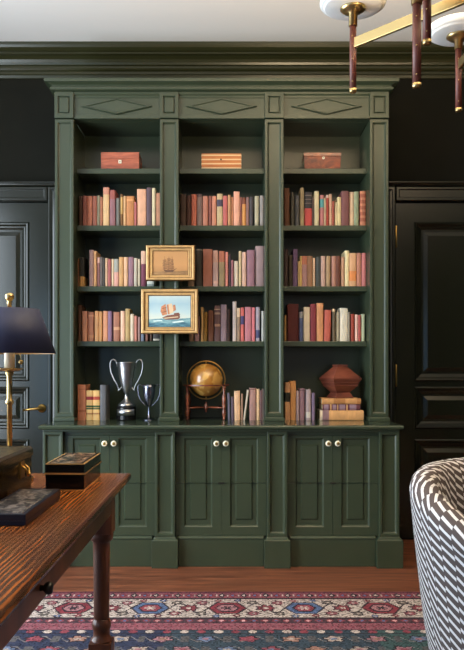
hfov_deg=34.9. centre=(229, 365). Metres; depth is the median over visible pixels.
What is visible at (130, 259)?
book
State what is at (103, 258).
book
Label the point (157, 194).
book
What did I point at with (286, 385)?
book
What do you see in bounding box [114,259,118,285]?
book
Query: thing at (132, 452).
base cabinet
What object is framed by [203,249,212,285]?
book
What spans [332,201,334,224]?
book
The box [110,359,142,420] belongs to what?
trophy cup
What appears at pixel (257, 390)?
book
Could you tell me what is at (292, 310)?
book
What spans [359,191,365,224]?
book
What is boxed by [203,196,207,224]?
book
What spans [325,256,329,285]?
book
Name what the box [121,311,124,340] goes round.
book
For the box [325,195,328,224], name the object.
book
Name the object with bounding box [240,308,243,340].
book
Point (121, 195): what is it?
book
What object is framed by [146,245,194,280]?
framed picture
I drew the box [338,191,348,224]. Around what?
book
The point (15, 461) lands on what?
box
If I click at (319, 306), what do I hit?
book
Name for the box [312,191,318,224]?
book
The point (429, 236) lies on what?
door
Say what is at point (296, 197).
book
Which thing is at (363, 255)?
book
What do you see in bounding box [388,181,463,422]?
trim
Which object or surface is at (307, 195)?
book
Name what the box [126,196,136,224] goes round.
book
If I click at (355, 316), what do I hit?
book
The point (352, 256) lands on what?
book
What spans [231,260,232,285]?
book
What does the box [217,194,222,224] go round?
book
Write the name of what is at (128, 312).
book
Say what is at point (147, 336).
book
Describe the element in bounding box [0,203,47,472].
door
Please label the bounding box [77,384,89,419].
book
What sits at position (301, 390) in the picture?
book
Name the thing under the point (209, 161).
wooden box
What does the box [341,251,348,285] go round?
book
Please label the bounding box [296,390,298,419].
book
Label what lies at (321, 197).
book
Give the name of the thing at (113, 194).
book
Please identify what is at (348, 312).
book
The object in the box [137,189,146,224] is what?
book
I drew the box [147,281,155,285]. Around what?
book
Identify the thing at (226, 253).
book
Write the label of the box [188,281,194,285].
book
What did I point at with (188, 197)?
book
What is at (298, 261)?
book
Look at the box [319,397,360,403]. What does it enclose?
book
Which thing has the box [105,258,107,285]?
book
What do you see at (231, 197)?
book
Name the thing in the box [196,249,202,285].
book
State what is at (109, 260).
book
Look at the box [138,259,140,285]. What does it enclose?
book
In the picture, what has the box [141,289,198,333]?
framed picture
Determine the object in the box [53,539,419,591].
floor
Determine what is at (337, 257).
book
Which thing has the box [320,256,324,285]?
book
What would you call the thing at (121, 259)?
book
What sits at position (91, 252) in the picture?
book
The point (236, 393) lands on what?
book
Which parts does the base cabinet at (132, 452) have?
door, rail, door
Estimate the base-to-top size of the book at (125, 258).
0.176 m
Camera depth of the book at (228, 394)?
4.36 m
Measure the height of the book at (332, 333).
0.192 m
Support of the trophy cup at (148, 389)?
on the countertop
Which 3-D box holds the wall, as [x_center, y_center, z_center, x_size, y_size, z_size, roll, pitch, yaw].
[0.425,-0.441,4.710,5.950,3.072,0.100,0,0,0]
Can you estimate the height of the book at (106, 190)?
0.230 m
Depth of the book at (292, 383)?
4.35 m
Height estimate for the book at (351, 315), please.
0.163 m
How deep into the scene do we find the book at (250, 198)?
4.40 m
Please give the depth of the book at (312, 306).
4.39 m
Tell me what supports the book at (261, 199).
on the bookcase
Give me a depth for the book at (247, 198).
4.40 m
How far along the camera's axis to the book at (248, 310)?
4.39 m
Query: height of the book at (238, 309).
0.198 m
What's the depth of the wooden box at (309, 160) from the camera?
4.40 m
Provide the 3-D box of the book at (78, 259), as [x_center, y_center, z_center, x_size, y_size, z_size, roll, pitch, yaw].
[-0.904,-0.557,4.458,0.007,0.168,0.114,0,0,0]
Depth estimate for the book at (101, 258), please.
4.40 m
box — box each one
[0,446,32,499]
[0,489,59,525]
[44,453,101,489]
[101,152,141,168]
[201,154,240,168]
[301,153,340,168]
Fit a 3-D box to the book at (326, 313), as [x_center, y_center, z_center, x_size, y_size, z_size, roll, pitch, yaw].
[0.581,-0.241,4.458,0.038,0.186,0.127,2,0,0]
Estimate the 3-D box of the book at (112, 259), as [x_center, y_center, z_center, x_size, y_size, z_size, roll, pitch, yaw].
[-0.700,-0.555,4.456,0.013,0.165,0.112,0,0,0]
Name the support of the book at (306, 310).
on the bookcase
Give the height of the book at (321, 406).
0.036 m
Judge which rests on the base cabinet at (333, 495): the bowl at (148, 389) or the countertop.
the countertop
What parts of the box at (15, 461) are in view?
lid, handle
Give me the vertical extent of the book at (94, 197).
0.178 m
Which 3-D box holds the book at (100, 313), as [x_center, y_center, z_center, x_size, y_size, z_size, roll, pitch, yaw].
[-0.770,-0.236,4.450,0.019,0.177,0.120,0,0,0]
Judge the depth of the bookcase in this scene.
4.37 m
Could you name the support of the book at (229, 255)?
on the bookcase
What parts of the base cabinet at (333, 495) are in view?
door, rail, door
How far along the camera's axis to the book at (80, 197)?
4.40 m
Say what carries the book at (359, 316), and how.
on the bookcase
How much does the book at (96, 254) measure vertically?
0.211 m
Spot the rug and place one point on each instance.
(61, 620)
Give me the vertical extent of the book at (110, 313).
0.180 m
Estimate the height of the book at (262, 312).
0.180 m
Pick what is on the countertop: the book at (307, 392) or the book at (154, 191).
the book at (307, 392)
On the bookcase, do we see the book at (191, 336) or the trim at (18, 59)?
the book at (191, 336)
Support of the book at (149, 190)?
on the bookcase
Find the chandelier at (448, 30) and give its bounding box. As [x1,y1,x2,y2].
[320,0,463,112]
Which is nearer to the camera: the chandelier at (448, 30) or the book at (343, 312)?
the chandelier at (448, 30)
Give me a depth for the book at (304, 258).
4.40 m
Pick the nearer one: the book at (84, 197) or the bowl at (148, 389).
the bowl at (148, 389)
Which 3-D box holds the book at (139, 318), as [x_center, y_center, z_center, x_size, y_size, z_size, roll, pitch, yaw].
[-0.542,-0.220,4.449,0.013,0.145,0.099,0,0,0]
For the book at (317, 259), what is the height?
0.177 m
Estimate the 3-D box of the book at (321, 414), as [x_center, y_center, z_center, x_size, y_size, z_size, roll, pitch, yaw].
[0.657,0.290,4.425,0.254,0.058,0.190,0,0,0]
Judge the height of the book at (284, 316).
0.156 m
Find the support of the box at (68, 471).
on the writing desk
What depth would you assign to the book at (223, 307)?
4.39 m
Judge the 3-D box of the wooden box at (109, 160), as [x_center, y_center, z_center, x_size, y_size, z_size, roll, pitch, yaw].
[-0.656,-1.223,4.473,0.227,0.104,0.154,0,0,0]
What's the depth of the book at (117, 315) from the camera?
4.40 m
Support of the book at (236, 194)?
on the bookcase
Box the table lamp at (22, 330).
[0,293,55,480]
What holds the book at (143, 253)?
on the bookcase
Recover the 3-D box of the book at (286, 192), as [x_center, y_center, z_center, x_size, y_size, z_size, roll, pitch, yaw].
[0.338,-0.946,4.470,0.033,0.226,0.154,0,0,0]
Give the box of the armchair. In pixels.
[409,458,463,649]
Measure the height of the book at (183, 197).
0.193 m
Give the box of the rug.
[3,592,428,649]
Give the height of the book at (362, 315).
0.162 m
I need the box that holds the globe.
[183,360,228,419]
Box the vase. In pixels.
[319,365,361,397]
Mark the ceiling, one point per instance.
(20, 20)
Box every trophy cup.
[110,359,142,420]
[138,384,159,420]
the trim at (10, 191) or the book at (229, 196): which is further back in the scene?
the trim at (10, 191)
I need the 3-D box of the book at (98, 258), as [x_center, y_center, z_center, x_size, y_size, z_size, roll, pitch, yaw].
[-0.784,-0.561,4.460,0.017,0.177,0.120,0,0,0]
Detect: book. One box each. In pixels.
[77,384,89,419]
[78,259,79,285]
[78,305,85,340]
[79,196,82,224]
[80,257,87,285]
[82,311,87,340]
[83,196,86,224]
[86,390,92,419]
[87,196,92,224]
[88,312,94,340]
[89,250,93,285]
[93,196,96,224]
[93,390,99,419]
[94,251,100,285]
[95,311,99,340]
[97,196,100,224]
[97,257,99,285]
[99,312,102,340]
[100,197,102,224]
[100,257,102,285]
[100,384,109,419]
[103,187,109,224]
[103,258,104,285]
[103,311,107,340]
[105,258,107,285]
[108,259,111,285]
[108,311,113,340]
[110,190,118,224]
[112,259,113,285]
[113,312,120,340]
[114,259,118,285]
[116,198,119,224]
[119,257,123,285]
[120,194,123,224]
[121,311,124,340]
[124,196,125,224]
[124,257,127,285]
[125,309,132,340]
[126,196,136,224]
[128,257,133,285]
[130,314,135,340]
[134,202,136,224]
[134,258,137,285]
[134,316,137,340]
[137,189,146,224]
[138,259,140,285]
[138,317,140,340]
[141,251,146,285]
[145,334,149,340]
[147,188,151,224]
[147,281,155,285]
[152,188,156,224]
[153,334,159,340]
[156,193,159,224]
[180,194,186,224]
[187,196,190,224]
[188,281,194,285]
[189,334,193,340]
[191,194,196,224]
[194,316,199,340]
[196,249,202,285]
[197,194,202,224]
[201,307,203,340]
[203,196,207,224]
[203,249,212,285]
[204,312,207,340]
[208,196,211,224]
[208,311,213,340]
[212,196,216,224]
[213,251,218,285]
[214,306,220,340]
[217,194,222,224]
[219,251,224,285]
[221,305,226,340]
[223,196,227,224]
[225,252,227,285]
[227,309,229,340]
[227,392,230,419]
[228,195,230,224]
[229,255,230,285]
[231,197,232,224]
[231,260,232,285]
[231,396,233,419]
[233,302,235,340]
[234,192,239,224]
[234,261,237,285]
[234,390,239,419]
[237,308,239,340]
[239,251,240,285]
[240,197,241,224]
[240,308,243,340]
[241,393,242,419]
[242,198,245,224]
[242,252,245,285]
[243,390,248,419]
[245,307,251,340]
[246,197,248,224]
[246,250,254,285]
[249,197,252,224]
[249,388,255,419]
[252,308,254,340]
[254,196,258,224]
[255,246,263,285]
[255,307,259,340]
[256,389,259,419]
[259,196,263,224]
[260,390,261,419]
[261,311,263,340]
[262,388,262,419]
[283,188,289,224]
[283,249,287,285]
[283,315,286,340]
[283,382,289,419]
[286,304,298,340]
[288,255,292,285]
[288,380,295,419]
[290,193,294,224]
[291,249,297,285]
[295,196,298,224]
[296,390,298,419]
[297,388,303,419]
[298,188,303,224]
[298,256,301,285]
[298,261,299,285]
[299,312,302,340]
[302,256,306,285]
[302,307,309,340]
[304,192,311,224]
[304,389,310,419]
[307,256,311,285]
[308,304,315,340]
[311,393,314,419]
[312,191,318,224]
[312,197,313,224]
[312,258,314,285]
[315,257,319,285]
[316,303,322,340]
[317,409,363,419]
[319,195,323,224]
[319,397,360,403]
[319,403,359,409]
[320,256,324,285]
[323,310,330,340]
[324,198,325,224]
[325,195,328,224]
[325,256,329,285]
[329,194,331,224]
[330,256,335,285]
[330,309,334,340]
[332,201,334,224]
[335,197,340,224]
[335,203,336,224]
[335,312,338,340]
[336,256,339,285]
[337,308,347,340]
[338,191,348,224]
[340,257,343,285]
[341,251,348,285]
[348,312,349,340]
[349,192,353,224]
[349,253,355,285]
[350,314,353,340]
[354,192,358,224]
[354,315,357,340]
[356,253,360,285]
[358,315,360,340]
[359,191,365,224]
[360,314,364,340]
[361,253,365,285]
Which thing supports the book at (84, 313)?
on the bookcase
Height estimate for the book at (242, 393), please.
0.155 m
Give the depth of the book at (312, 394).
4.36 m
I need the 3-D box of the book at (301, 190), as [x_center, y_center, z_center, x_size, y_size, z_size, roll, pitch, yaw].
[0.429,-0.948,4.472,0.025,0.228,0.156,0,0,0]
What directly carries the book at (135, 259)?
on the bookcase
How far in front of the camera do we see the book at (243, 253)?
4.39 m
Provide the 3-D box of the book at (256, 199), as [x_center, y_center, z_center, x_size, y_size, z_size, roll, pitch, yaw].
[0.160,-0.922,4.452,0.025,0.178,0.121,0,0,0]
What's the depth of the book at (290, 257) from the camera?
4.39 m
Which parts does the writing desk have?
drawer, knob, leg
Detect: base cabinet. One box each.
[43,430,164,566]
[152,430,276,568]
[264,430,402,568]
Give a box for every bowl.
[117,362,135,406]
[142,384,155,420]
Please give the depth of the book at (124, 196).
4.39 m
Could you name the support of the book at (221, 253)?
on the bookcase
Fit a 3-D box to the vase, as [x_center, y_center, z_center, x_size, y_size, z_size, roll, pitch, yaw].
[0.662,0.091,4.440,0.188,0.199,0.188,0,0,-20]
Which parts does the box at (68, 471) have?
lid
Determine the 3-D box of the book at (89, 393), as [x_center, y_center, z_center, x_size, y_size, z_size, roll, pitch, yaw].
[-0.830,0.232,4.414,0.042,0.175,0.121,0,0,0]
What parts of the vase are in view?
lid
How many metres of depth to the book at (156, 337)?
4.40 m
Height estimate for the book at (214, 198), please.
0.179 m
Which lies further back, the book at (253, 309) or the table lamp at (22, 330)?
the book at (253, 309)
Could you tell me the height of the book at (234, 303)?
0.237 m
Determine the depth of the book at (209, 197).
4.40 m
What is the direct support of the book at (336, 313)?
on the bookcase
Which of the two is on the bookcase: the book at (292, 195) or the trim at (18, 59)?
the book at (292, 195)
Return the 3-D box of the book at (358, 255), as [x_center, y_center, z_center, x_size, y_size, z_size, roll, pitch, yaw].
[0.769,-0.573,4.460,0.027,0.200,0.136,0,0,0]
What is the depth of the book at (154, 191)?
4.39 m
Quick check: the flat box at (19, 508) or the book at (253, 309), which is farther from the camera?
the book at (253, 309)
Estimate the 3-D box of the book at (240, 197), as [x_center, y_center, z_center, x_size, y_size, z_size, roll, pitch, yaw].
[0.065,-0.920,4.457,0.010,0.174,0.118,0,0,0]
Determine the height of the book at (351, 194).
0.205 m
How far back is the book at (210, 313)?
4.40 m
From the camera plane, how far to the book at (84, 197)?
4.39 m
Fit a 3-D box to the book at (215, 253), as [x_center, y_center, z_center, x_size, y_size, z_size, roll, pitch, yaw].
[-0.086,-0.581,4.475,0.031,0.216,0.147,0,0,0]
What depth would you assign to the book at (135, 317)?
4.40 m
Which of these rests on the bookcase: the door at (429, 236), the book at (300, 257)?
the book at (300, 257)
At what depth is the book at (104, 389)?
4.35 m
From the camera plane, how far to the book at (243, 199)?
4.40 m
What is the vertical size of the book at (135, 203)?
0.144 m
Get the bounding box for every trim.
[0,41,463,78]
[0,181,54,422]
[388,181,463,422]
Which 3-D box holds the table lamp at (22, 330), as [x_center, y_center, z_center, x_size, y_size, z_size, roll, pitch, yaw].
[-0.657,0.061,2.200,0.271,0.558,0.271,0,0,0]
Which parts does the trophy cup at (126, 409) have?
handle, handle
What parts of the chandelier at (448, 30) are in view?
rod, lamp shade, arm, rod, rod, lamp shade, rod, arm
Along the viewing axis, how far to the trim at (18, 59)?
4.59 m
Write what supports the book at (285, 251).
on the bookcase
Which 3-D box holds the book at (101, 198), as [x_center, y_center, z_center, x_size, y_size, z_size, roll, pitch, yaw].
[-0.766,-0.920,4.454,0.016,0.173,0.118,0,0,0]
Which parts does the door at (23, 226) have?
handle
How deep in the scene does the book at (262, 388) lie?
4.39 m
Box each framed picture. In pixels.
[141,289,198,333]
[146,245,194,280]
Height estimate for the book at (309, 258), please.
0.182 m
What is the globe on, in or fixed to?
on the countertop
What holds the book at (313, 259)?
on the bookcase
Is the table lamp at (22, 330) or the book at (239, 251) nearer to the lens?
the table lamp at (22, 330)
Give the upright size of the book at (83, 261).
0.176 m
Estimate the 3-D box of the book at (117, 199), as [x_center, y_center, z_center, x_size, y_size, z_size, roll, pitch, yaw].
[-0.666,-0.916,4.447,0.021,0.166,0.113,0,0,0]
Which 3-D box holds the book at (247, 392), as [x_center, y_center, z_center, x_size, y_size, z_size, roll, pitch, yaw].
[0.095,0.231,4.405,0.033,0.178,0.122,0,0,0]
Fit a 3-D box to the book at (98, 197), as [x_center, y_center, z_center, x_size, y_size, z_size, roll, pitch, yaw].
[-0.784,-0.925,4.460,0.017,0.183,0.124,0,0,0]
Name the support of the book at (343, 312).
on the bookcase
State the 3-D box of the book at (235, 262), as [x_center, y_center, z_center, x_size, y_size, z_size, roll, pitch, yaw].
[0.036,-0.549,4.448,0.024,0.152,0.104,0,0,0]
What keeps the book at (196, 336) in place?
on the bookcase
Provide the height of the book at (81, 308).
0.216 m
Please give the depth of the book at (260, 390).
4.36 m
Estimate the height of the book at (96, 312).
0.180 m
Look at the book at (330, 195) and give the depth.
4.40 m
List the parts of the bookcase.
shelf, shelf, shelf, shelf, cornice, panel, shelf, shelf, shelf, shelf, shelf, shelf, shelf, shelf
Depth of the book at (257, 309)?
4.39 m
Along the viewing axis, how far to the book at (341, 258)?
4.40 m
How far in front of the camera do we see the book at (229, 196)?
4.40 m
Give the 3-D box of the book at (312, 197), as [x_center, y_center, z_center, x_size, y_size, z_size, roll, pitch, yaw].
[0.496,-0.920,4.455,0.011,0.174,0.118,0,0,0]
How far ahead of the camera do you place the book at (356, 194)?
4.39 m
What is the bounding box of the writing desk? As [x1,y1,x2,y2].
[0,473,130,649]
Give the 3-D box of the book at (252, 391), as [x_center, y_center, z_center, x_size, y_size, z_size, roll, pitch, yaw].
[0.134,0.225,4.415,0.040,0.190,0.131,0,0,0]
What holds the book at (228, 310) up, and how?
on the bookcase
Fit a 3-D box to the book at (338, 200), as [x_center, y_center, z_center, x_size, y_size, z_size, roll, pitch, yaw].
[0.652,-0.920,4.460,0.022,0.174,0.119,0,0,0]
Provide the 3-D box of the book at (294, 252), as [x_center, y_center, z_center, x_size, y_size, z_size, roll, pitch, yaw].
[0.389,-0.585,4.472,0.027,0.224,0.152,0,0,0]
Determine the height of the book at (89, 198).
0.180 m
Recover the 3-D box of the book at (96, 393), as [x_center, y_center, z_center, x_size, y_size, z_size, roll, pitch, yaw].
[-0.787,0.232,4.405,0.041,0.175,0.121,0,0,0]
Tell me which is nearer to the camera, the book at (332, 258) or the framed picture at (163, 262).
the framed picture at (163, 262)
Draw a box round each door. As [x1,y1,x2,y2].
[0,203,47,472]
[396,203,463,537]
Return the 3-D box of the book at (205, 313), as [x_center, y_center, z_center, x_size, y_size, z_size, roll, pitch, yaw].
[-0.146,-0.234,4.451,0.021,0.174,0.119,0,0,0]
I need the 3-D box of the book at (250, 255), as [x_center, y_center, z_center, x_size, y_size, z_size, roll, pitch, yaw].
[0.124,-0.582,4.465,0.045,0.217,0.148,0,0,0]
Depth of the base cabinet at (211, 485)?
4.04 m
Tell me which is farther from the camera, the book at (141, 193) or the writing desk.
the book at (141, 193)
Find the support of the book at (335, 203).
on the bookcase
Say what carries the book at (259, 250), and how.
on the bookcase
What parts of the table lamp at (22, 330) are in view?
stem, lamp shade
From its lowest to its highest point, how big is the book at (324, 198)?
0.168 m
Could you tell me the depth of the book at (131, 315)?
4.40 m
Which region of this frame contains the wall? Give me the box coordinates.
[0,79,463,538]
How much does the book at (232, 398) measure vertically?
0.137 m
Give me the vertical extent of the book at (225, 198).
0.180 m
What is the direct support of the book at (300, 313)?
on the bookcase
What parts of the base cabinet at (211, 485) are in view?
door, rail, door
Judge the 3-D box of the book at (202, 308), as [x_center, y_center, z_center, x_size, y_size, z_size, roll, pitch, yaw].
[-0.166,-0.249,4.465,0.016,0.204,0.139,0,0,0]
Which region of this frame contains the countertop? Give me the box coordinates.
[38,417,403,429]
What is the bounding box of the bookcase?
[44,78,398,420]
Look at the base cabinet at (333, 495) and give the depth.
4.04 m
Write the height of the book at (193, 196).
0.189 m
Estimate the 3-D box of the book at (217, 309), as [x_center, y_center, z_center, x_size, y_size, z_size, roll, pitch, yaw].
[-0.075,-0.254,4.463,0.036,0.213,0.145,0,0,0]
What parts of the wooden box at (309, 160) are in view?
lid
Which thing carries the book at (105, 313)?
on the bookcase
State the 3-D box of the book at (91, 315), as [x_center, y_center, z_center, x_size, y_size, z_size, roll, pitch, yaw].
[-0.830,-0.234,4.458,0.032,0.175,0.119,0,0,0]
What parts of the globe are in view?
leg, leg, leg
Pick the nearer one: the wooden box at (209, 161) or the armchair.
the armchair
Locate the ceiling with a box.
[0,0,463,40]
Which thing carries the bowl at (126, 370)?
on the trophy cup at (126, 409)
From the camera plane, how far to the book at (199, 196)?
4.40 m

